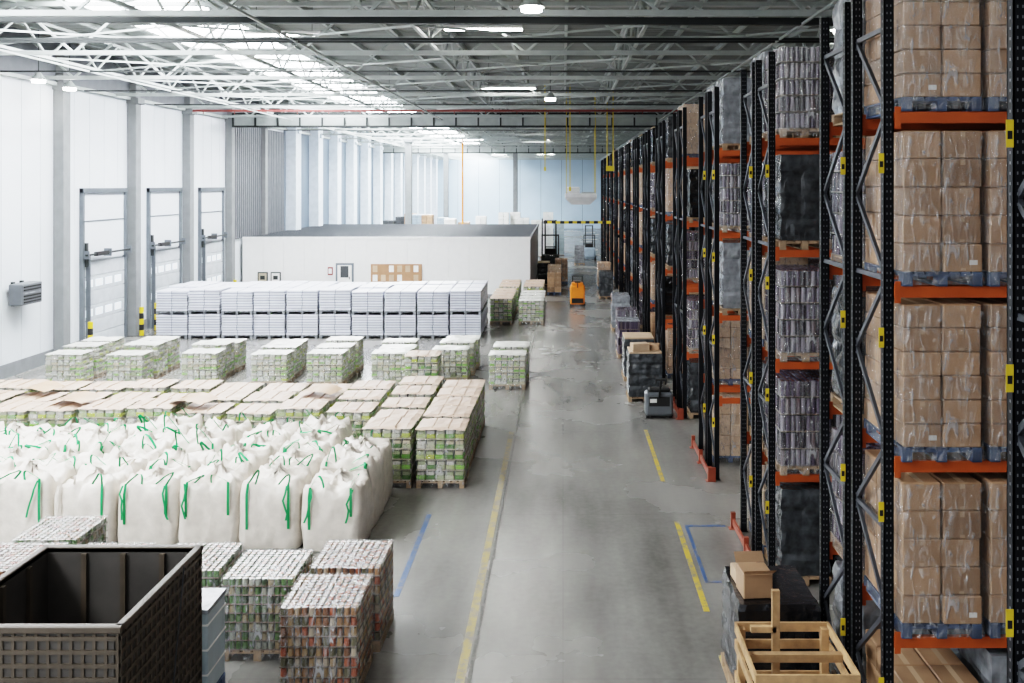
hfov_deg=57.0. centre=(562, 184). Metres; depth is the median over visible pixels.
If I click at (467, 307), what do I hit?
packs
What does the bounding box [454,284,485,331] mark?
packs
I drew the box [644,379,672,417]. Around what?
truck
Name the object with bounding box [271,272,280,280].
notice sign
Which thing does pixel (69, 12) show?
roof beam
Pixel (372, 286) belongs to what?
packs
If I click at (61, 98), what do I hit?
wall column
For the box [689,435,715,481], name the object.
guard
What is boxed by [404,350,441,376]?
wooden pallet
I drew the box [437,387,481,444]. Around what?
pallet
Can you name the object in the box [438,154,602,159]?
roof truss
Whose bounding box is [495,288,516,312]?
wooden pallet
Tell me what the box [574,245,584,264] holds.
goods
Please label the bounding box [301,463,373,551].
bag
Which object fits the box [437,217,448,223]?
goods
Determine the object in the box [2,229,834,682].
floor
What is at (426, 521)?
blue line marking
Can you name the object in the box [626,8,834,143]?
girder
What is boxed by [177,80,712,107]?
roof truss
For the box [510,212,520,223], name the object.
goods
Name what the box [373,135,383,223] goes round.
wall column
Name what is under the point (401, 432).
pallet
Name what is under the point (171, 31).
skylight window
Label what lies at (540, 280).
wooden pallet
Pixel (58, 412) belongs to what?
pallet
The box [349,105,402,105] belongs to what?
skylight window
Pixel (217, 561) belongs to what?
cans
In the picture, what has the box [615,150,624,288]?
rack
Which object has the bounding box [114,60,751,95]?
roof truss
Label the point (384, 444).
bag
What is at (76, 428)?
bag
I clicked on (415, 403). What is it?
pallet
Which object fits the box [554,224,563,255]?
goods
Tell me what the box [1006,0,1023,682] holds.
rack
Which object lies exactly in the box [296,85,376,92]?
skylight window
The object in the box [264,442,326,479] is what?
bag
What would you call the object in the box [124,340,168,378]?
wooden pallet
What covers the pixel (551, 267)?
wooden pallet
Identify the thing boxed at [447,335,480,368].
packs
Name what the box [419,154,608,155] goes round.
roof truss
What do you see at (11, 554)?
cans
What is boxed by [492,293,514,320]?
wooden pallet
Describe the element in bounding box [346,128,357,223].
wall column
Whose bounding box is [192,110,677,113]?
pipe
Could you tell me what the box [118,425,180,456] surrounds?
bag
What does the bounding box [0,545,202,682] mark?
crate
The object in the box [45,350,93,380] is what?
packs
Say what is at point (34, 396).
pallet
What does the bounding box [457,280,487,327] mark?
packs
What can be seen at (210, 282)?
packs
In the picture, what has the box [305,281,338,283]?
packs
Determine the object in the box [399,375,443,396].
pallet
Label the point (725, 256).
rack
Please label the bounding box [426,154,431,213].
wall column
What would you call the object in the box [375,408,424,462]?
pallet
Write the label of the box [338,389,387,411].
pallet
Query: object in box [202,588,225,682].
plastic crate
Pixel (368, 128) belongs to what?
roof truss
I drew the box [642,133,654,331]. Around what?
rack
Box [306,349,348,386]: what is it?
wooden pallet
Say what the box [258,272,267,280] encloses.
notice sign
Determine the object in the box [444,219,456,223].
goods
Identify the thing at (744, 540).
guard
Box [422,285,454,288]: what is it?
packs
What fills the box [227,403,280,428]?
pallet
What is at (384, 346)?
packs
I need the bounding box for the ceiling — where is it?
[0,0,833,157]
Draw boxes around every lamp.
[30,30,46,82]
[62,43,76,90]
[244,7,321,35]
[343,68,396,89]
[443,0,522,30]
[481,86,535,88]
[519,0,543,12]
[544,55,556,100]
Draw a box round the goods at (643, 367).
[626,347,662,401]
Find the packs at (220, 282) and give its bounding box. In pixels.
[217,282,246,283]
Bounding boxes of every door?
[79,188,131,341]
[146,188,185,328]
[198,187,227,281]
[336,263,353,282]
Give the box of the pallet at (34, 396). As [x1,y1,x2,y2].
[8,391,68,401]
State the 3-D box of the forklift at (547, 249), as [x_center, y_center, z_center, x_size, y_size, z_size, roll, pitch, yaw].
[-0.900,4.413,67.755,1.430,3.766,3.770,0,0,0]
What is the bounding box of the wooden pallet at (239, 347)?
[213,339,246,371]
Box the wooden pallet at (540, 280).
[525,279,544,287]
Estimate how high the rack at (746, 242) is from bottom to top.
8.588 m
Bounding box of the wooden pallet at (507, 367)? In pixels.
[488,350,526,388]
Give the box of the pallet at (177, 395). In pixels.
[158,392,192,406]
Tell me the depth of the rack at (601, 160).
78.41 m
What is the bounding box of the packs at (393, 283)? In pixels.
[368,282,397,285]
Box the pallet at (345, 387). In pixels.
[311,383,351,394]
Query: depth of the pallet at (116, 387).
23.84 m
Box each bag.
[0,421,4,429]
[0,421,51,437]
[0,427,23,448]
[0,443,48,466]
[0,456,14,473]
[0,458,76,545]
[6,427,73,454]
[35,440,103,473]
[43,417,100,437]
[54,457,133,544]
[60,424,128,453]
[90,441,159,473]
[100,414,148,435]
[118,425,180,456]
[118,459,192,544]
[142,408,202,434]
[146,441,214,472]
[172,420,236,453]
[178,457,252,545]
[199,412,252,441]
[206,441,272,474]
[239,430,286,455]
[239,457,311,549]
[243,417,300,440]
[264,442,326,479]
[279,429,340,455]
[297,410,351,444]
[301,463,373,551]
[319,439,384,527]
[342,430,392,506]
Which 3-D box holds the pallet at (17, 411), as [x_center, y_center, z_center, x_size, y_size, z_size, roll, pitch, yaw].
[-12.747,5.701,21.873,1.071,1.198,1.026,0,0,0]
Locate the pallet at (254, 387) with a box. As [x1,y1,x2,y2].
[212,382,263,393]
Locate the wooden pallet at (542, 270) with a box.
[537,261,549,285]
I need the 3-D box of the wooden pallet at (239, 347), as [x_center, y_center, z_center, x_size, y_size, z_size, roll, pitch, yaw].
[-11.511,5.791,32.149,1.185,1.017,0.886,0,0,0]
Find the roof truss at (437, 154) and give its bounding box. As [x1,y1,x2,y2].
[426,154,606,156]
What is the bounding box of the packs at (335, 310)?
[319,287,356,338]
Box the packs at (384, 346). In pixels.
[378,344,416,350]
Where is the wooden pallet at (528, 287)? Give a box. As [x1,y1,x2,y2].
[523,284,543,290]
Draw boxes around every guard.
[669,387,683,419]
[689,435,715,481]
[728,511,750,550]
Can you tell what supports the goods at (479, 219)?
on the floor
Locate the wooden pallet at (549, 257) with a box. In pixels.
[545,254,556,264]
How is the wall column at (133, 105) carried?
on the floor
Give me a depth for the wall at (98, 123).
34.92 m
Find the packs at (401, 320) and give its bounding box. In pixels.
[384,288,419,338]
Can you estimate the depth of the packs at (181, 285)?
40.19 m
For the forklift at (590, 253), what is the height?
2.897 m
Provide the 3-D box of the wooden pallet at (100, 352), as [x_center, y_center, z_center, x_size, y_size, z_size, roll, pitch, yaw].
[-15.726,5.754,31.030,1.185,1.091,0.886,0,0,0]
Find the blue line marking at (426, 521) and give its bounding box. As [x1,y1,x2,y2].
[393,514,431,596]
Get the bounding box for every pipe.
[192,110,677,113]
[462,139,463,223]
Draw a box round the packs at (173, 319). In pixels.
[156,288,193,338]
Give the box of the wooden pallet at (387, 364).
[370,349,410,383]
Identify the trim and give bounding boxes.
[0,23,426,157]
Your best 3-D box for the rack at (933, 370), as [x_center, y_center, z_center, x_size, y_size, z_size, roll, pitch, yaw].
[7.397,1.989,10.043,8.427,8.622,1.326,0,0,0]
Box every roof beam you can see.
[0,0,832,16]
[0,17,833,40]
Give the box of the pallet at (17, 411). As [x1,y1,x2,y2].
[0,400,45,426]
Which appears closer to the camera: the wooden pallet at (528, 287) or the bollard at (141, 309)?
the bollard at (141, 309)
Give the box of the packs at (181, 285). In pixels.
[169,283,208,287]
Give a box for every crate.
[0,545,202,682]
[735,589,860,682]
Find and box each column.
[52,48,69,351]
[126,69,144,335]
[182,83,196,282]
[225,97,234,281]
[261,103,269,234]
[286,128,301,229]
[309,128,323,225]
[329,128,341,223]
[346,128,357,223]
[360,131,371,223]
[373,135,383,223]
[384,139,392,219]
[394,140,402,219]
[403,143,404,215]
[404,139,413,223]
[412,154,418,213]
[419,154,425,213]
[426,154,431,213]
[432,154,437,223]
[443,153,448,216]
[513,153,517,211]
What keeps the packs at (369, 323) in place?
on the floor
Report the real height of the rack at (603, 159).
8.592 m
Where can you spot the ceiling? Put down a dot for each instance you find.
(99, 34)
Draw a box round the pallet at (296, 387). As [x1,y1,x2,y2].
[260,382,310,395]
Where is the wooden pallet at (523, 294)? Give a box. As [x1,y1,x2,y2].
[521,293,544,317]
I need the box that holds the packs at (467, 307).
[450,288,483,338]
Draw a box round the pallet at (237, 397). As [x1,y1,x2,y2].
[206,390,251,407]
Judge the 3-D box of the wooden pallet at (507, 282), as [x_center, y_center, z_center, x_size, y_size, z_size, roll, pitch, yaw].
[-2.754,5.697,49.285,1.068,1.206,1.023,0,0,-1]
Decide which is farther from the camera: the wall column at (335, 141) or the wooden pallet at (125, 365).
the wall column at (335, 141)
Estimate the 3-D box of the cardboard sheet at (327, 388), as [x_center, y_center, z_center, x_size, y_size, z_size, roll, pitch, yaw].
[-5.900,4.954,22.900,0.850,0.112,0.720,0,0,11]
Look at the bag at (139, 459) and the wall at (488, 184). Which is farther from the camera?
the wall at (488, 184)
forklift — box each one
[541,220,558,260]
[583,225,595,260]
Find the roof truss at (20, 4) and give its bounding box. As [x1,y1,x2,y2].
[0,1,834,54]
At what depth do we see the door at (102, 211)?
37.01 m
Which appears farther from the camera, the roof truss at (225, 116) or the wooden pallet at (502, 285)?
the roof truss at (225, 116)
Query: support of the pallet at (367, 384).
on the floor
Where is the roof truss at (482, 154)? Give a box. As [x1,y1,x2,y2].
[432,154,603,158]
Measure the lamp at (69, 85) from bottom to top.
1.880 m
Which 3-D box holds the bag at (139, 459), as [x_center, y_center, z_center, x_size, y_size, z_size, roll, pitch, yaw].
[-8.316,5.619,17.816,1.109,1.362,1.166,0,0,2]
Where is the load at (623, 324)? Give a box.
[616,317,639,357]
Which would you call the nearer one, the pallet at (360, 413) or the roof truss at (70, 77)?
the pallet at (360, 413)
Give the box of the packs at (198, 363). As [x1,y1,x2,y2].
[181,348,225,381]
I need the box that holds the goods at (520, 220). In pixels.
[518,218,528,223]
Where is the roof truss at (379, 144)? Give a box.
[371,131,640,145]
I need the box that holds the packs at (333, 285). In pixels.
[329,284,361,288]
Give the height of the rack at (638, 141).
8.622 m
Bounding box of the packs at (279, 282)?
[274,281,309,283]
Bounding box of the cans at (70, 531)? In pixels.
[12,516,107,545]
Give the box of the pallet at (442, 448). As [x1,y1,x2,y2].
[415,418,469,487]
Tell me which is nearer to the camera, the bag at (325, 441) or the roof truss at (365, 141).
the bag at (325, 441)
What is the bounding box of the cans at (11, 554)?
[0,543,65,575]
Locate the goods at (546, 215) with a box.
[543,212,552,253]
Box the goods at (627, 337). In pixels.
[621,332,653,380]
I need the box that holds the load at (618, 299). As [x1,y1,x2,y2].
[610,292,629,330]
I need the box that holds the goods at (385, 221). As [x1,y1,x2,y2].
[383,220,395,223]
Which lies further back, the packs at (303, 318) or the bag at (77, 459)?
the packs at (303, 318)
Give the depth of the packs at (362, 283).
41.79 m
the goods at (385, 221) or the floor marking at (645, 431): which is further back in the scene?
the goods at (385, 221)
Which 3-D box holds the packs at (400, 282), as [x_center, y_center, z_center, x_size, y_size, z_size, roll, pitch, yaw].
[-6.690,5.317,41.739,1.290,1.966,1.200,0,0,-1]
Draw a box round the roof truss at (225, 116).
[222,92,704,117]
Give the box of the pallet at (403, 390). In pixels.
[391,384,437,404]
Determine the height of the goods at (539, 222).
3.236 m
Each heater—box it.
[9,280,41,305]
[565,92,596,204]
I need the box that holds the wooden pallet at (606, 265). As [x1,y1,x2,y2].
[597,261,610,288]
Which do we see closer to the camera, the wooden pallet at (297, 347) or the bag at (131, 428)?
the bag at (131, 428)
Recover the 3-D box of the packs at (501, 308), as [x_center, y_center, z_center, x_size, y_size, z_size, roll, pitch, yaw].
[-2.809,5.697,42.985,1.072,1.206,1.027,0,0,-1]
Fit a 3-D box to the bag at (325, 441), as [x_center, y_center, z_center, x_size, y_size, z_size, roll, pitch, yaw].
[-5.079,5.600,18.880,1.083,1.399,1.166,0,0,2]
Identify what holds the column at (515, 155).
on the floor
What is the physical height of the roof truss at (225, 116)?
1.470 m
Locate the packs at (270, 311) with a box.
[254,287,292,338]
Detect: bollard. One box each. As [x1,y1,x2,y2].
[88,322,92,337]
[138,307,145,335]
[153,303,156,330]
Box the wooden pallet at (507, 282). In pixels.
[500,281,519,297]
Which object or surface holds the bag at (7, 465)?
on the floor
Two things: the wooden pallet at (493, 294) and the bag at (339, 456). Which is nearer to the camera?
the bag at (339, 456)
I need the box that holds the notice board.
[371,264,421,281]
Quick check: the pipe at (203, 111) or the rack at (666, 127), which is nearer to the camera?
the rack at (666, 127)
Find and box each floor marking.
[644,430,664,480]
[674,522,709,610]
[685,525,725,582]
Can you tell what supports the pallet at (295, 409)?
on the floor
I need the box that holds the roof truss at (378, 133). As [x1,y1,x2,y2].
[378,133,638,147]
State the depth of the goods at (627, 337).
30.26 m
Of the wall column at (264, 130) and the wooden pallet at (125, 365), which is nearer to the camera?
the wooden pallet at (125, 365)
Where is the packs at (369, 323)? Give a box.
[352,288,387,338]
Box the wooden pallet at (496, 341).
[496,341,529,361]
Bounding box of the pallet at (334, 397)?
[294,391,343,408]
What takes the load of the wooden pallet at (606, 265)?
on the floor
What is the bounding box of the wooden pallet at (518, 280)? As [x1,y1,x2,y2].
[502,279,520,298]
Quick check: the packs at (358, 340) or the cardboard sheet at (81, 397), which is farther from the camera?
the packs at (358, 340)
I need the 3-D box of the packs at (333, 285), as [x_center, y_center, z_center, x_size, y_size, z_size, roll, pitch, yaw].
[-9.369,5.314,40.458,1.290,1.973,1.200,0,0,-1]
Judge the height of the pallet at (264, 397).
1.197 m
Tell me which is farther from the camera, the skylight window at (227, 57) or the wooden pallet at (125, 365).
the skylight window at (227, 57)
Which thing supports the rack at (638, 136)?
on the floor
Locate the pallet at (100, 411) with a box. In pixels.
[77,398,139,428]
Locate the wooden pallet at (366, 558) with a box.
[310,541,393,651]
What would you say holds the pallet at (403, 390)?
on the floor
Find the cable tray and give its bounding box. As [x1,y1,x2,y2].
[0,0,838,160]
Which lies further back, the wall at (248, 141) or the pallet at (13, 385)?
the wall at (248, 141)
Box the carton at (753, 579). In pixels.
[730,551,776,598]
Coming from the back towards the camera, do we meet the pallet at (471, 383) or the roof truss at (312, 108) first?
the roof truss at (312, 108)
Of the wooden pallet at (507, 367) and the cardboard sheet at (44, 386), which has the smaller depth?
the cardboard sheet at (44, 386)
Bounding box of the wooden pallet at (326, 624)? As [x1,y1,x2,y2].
[279,575,372,682]
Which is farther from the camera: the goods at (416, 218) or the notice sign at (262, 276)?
the goods at (416, 218)
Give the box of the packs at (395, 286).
[392,285,424,289]
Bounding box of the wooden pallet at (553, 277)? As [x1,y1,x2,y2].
[547,271,560,294]
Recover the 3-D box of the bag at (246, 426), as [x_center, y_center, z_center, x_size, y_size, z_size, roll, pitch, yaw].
[-7.234,5.599,19.950,1.109,1.402,1.184,0,0,2]
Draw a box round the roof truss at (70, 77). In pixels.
[30,36,834,79]
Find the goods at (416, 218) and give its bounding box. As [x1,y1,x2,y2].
[412,214,422,223]
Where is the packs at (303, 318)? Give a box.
[286,287,324,338]
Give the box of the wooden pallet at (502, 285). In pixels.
[499,284,519,309]
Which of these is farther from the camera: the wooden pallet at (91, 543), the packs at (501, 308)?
the packs at (501, 308)
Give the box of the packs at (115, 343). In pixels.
[82,336,124,360]
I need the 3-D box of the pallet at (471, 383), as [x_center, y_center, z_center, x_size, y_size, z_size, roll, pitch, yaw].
[-2.559,5.699,24.346,1.068,1.201,1.023,0,0,0]
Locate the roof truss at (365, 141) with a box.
[357,128,645,142]
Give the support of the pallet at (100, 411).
on the floor
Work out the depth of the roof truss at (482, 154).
127.93 m
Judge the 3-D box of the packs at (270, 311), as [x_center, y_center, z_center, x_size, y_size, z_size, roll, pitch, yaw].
[-12.039,5.314,39.165,1.290,1.973,1.200,0,0,0]
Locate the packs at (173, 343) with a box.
[139,336,180,371]
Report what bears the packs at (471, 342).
on the floor
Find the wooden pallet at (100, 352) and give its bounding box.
[62,342,108,378]
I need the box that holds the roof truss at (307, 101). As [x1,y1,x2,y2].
[259,100,704,109]
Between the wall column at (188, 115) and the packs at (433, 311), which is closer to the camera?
the packs at (433, 311)
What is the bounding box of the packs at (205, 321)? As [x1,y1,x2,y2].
[188,287,229,338]
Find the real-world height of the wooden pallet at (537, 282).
1.205 m
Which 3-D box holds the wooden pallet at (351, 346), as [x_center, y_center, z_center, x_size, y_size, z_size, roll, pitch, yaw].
[-7.470,5.761,30.930,1.189,1.078,0.883,0,0,0]
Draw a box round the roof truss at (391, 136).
[391,136,636,143]
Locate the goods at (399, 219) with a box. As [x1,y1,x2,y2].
[395,216,403,223]
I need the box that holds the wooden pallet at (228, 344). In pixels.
[191,340,234,377]
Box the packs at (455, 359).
[432,345,470,379]
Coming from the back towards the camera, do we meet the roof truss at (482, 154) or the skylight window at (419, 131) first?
the roof truss at (482, 154)
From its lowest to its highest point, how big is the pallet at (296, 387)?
1.168 m
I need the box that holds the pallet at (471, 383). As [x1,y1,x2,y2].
[443,379,484,430]
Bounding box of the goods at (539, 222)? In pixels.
[531,220,541,257]
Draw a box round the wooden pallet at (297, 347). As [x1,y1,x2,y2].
[261,343,302,378]
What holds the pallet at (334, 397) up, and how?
on the floor
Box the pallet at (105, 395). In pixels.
[55,391,113,400]
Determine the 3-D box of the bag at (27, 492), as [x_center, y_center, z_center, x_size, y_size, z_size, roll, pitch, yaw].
[-9.394,5.574,16.759,1.083,1.452,1.166,0,0,0]
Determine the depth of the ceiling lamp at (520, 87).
37.82 m
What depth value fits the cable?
46.97 m
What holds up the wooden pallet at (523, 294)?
on the floor
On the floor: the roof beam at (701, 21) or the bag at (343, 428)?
the bag at (343, 428)
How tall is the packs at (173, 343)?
1.104 m
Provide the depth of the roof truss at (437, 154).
121.93 m
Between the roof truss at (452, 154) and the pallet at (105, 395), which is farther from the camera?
the roof truss at (452, 154)
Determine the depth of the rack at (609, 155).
70.10 m
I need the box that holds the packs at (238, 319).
[221,288,259,337]
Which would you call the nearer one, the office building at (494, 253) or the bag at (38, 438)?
the bag at (38, 438)
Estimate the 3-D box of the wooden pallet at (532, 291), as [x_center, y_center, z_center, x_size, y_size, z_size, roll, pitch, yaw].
[-1.441,5.747,46.210,1.185,1.107,0.886,0,0,0]
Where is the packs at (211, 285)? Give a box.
[204,284,240,310]
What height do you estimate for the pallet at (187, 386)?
1.247 m
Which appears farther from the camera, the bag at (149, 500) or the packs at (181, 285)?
the packs at (181, 285)
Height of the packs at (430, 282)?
1.989 m
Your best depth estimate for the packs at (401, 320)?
38.63 m
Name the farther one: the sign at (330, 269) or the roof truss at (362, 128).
the roof truss at (362, 128)
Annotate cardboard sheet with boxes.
[17,381,64,391]
[50,391,101,403]
[168,392,217,404]
[299,383,342,394]
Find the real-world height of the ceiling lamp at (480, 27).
0.912 m
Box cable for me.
[544,92,613,190]
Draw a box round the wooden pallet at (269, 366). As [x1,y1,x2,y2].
[251,349,293,385]
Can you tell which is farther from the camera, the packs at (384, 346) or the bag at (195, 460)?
the packs at (384, 346)
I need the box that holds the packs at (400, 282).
[395,281,427,284]
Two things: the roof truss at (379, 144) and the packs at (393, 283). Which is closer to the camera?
the packs at (393, 283)
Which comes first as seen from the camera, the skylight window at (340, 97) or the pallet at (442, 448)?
the pallet at (442, 448)
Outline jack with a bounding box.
[570,276,584,305]
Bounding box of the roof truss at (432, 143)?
[412,143,622,153]
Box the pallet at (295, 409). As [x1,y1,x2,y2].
[275,398,330,425]
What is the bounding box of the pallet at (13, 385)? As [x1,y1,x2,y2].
[0,379,47,393]
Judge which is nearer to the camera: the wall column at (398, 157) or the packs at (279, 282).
the packs at (279, 282)
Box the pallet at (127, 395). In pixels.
[108,391,160,400]
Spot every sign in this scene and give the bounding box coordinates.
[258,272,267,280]
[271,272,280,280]
[328,267,332,274]
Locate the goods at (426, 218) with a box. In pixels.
[421,214,433,223]
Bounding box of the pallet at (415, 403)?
[381,397,429,416]
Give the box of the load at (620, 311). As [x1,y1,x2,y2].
[616,307,637,316]
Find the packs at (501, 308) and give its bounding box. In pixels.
[490,295,512,323]
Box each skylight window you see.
[67,0,208,9]
[137,26,286,49]
[215,55,324,68]
[258,70,352,82]
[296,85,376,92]
[328,96,396,103]
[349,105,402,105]
[419,131,456,132]
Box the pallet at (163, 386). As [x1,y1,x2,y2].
[124,378,178,394]
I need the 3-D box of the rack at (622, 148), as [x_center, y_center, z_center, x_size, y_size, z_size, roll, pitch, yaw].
[7.415,1.996,52.442,8.392,8.607,1.321,0,0,0]
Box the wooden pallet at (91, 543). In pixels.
[89,543,152,544]
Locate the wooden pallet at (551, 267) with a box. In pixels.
[548,264,560,270]
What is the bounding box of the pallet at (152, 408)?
[126,397,186,424]
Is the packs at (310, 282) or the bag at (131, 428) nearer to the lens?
the bag at (131, 428)
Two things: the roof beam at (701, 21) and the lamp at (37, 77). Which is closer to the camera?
the roof beam at (701, 21)
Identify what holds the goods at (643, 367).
on the floor
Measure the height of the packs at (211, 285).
1.969 m
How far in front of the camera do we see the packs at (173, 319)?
38.61 m
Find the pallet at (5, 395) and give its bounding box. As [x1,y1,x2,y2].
[0,390,25,403]
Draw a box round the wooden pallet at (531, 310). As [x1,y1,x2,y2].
[519,298,543,323]
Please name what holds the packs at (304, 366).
on the floor
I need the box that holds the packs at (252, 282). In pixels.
[244,281,278,283]
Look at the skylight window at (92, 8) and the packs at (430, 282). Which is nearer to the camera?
the skylight window at (92, 8)
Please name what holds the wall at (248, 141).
attached to the wall at (98, 123)
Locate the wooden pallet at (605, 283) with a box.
[598,270,613,298]
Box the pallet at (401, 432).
[362,416,417,487]
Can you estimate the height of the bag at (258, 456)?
1.434 m
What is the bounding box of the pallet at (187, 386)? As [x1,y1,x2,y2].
[170,379,223,392]
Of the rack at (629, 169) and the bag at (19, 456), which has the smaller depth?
the bag at (19, 456)
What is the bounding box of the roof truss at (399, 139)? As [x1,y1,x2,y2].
[399,139,631,143]
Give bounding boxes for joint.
[467,322,536,682]
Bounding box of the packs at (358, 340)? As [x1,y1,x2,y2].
[326,336,363,371]
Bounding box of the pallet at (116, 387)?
[80,380,134,394]
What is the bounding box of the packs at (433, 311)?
[417,288,451,337]
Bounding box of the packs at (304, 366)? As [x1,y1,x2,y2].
[270,339,307,369]
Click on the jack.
(577, 289)
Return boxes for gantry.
[542,218,611,269]
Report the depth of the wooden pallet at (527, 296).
43.74 m
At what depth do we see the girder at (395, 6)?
30.60 m
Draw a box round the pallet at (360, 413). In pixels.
[327,401,379,439]
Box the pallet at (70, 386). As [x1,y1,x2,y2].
[37,380,93,394]
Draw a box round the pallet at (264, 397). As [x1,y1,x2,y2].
[243,390,295,403]
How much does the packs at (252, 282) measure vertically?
1.973 m
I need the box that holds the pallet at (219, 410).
[177,402,235,425]
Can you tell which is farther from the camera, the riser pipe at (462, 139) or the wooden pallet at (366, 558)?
the riser pipe at (462, 139)
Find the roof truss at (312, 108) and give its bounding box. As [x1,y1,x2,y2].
[288,108,677,129]
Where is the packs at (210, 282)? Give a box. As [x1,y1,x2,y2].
[187,281,219,284]
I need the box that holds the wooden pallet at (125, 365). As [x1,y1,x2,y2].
[106,350,153,381]
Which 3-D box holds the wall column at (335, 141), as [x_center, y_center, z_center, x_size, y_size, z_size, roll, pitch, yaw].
[-17.790,0.700,73.700,0.820,11.200,1.200,0,0,0]
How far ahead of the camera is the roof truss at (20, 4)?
25.94 m
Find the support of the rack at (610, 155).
on the floor
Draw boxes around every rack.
[601,160,609,260]
[603,159,603,261]
[604,158,609,260]
[606,155,613,260]
[607,154,613,260]
[610,155,613,274]
[611,150,615,277]
[614,149,618,284]
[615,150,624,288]
[619,148,624,291]
[621,146,632,291]
[625,140,632,299]
[627,140,654,306]
[633,136,654,306]
[635,134,654,327]
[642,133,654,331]
[645,126,676,342]
[655,120,676,342]
[659,116,703,377]
[673,104,738,406]
[678,107,763,418]
[699,84,764,461]
[707,78,842,479]
[740,51,866,553]
[755,47,867,585]
[819,0,1004,679]
[851,0,1006,682]
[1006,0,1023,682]
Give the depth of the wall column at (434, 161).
130.11 m
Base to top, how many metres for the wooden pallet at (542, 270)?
1.496 m
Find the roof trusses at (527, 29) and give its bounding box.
[0,0,833,143]
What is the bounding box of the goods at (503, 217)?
[498,212,508,223]
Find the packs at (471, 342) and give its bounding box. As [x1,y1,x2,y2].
[440,338,476,374]
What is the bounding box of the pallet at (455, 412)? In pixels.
[423,405,473,469]
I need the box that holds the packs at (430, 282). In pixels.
[426,281,458,285]
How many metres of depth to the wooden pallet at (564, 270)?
60.01 m
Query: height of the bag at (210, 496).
1.397 m
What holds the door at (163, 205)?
in the wall at (98, 123)
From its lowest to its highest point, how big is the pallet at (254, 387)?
1.183 m
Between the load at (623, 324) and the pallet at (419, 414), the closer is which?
the pallet at (419, 414)
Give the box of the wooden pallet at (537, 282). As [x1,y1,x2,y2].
[524,281,543,289]
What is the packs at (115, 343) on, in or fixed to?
on the floor
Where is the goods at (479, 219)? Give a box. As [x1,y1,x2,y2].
[476,216,486,223]
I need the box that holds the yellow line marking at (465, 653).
[455,432,513,682]
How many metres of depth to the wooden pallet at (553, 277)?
54.01 m
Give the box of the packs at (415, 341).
[381,338,418,349]
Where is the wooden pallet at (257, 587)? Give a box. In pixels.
[221,550,313,660]
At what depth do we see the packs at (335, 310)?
38.63 m
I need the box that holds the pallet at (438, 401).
[430,396,477,457]
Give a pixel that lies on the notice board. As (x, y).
(379, 272)
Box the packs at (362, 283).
[338,282,368,284]
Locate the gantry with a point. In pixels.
(543, 222)
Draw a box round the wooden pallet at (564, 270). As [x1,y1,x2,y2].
[555,258,567,283]
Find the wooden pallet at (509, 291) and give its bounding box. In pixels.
[494,290,515,314]
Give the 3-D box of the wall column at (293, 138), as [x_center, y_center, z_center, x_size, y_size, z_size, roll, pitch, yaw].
[-17.790,0.700,62.300,0.820,11.200,1.200,0,0,0]
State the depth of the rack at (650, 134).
36.00 m
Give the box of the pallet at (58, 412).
[28,400,93,427]
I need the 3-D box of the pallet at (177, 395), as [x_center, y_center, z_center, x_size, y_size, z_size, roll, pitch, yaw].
[-9.416,5.725,22.966,1.072,1.150,1.027,0,0,0]
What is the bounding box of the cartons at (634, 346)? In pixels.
[630,342,659,351]
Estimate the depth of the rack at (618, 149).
59.49 m
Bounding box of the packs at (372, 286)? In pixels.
[359,284,392,311]
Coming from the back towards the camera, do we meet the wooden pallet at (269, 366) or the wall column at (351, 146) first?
the wall column at (351, 146)
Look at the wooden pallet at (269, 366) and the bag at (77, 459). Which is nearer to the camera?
the bag at (77, 459)
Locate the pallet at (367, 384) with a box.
[349,380,395,399]
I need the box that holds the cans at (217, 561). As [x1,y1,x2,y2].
[177,543,242,587]
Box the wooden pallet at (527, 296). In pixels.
[520,295,544,317]
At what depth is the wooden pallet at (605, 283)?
52.02 m
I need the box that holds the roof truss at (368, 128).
[322,128,641,134]
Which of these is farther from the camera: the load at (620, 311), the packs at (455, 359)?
the load at (620, 311)
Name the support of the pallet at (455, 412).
on the floor
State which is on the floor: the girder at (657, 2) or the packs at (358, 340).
the packs at (358, 340)
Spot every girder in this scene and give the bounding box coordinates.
[0,8,452,157]
[106,0,496,157]
[232,112,676,127]
[383,146,623,152]
[387,0,537,157]
[577,0,661,154]
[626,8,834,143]
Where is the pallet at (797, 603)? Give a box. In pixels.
[721,565,821,682]
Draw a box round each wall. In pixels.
[0,75,393,379]
[235,128,283,238]
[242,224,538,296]
[438,154,600,228]
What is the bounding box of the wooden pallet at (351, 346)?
[315,343,355,378]
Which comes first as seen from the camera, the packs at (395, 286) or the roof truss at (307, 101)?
the packs at (395, 286)
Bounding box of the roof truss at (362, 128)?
[342,128,637,138]
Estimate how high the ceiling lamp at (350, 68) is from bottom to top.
1.312 m
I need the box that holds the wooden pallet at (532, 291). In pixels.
[522,290,545,309]
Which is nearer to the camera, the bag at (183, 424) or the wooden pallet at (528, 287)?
the bag at (183, 424)
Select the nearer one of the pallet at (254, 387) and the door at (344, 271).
the pallet at (254, 387)
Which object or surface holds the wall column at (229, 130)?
on the floor
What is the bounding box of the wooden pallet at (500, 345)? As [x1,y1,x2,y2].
[493,342,529,381]
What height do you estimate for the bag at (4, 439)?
1.356 m

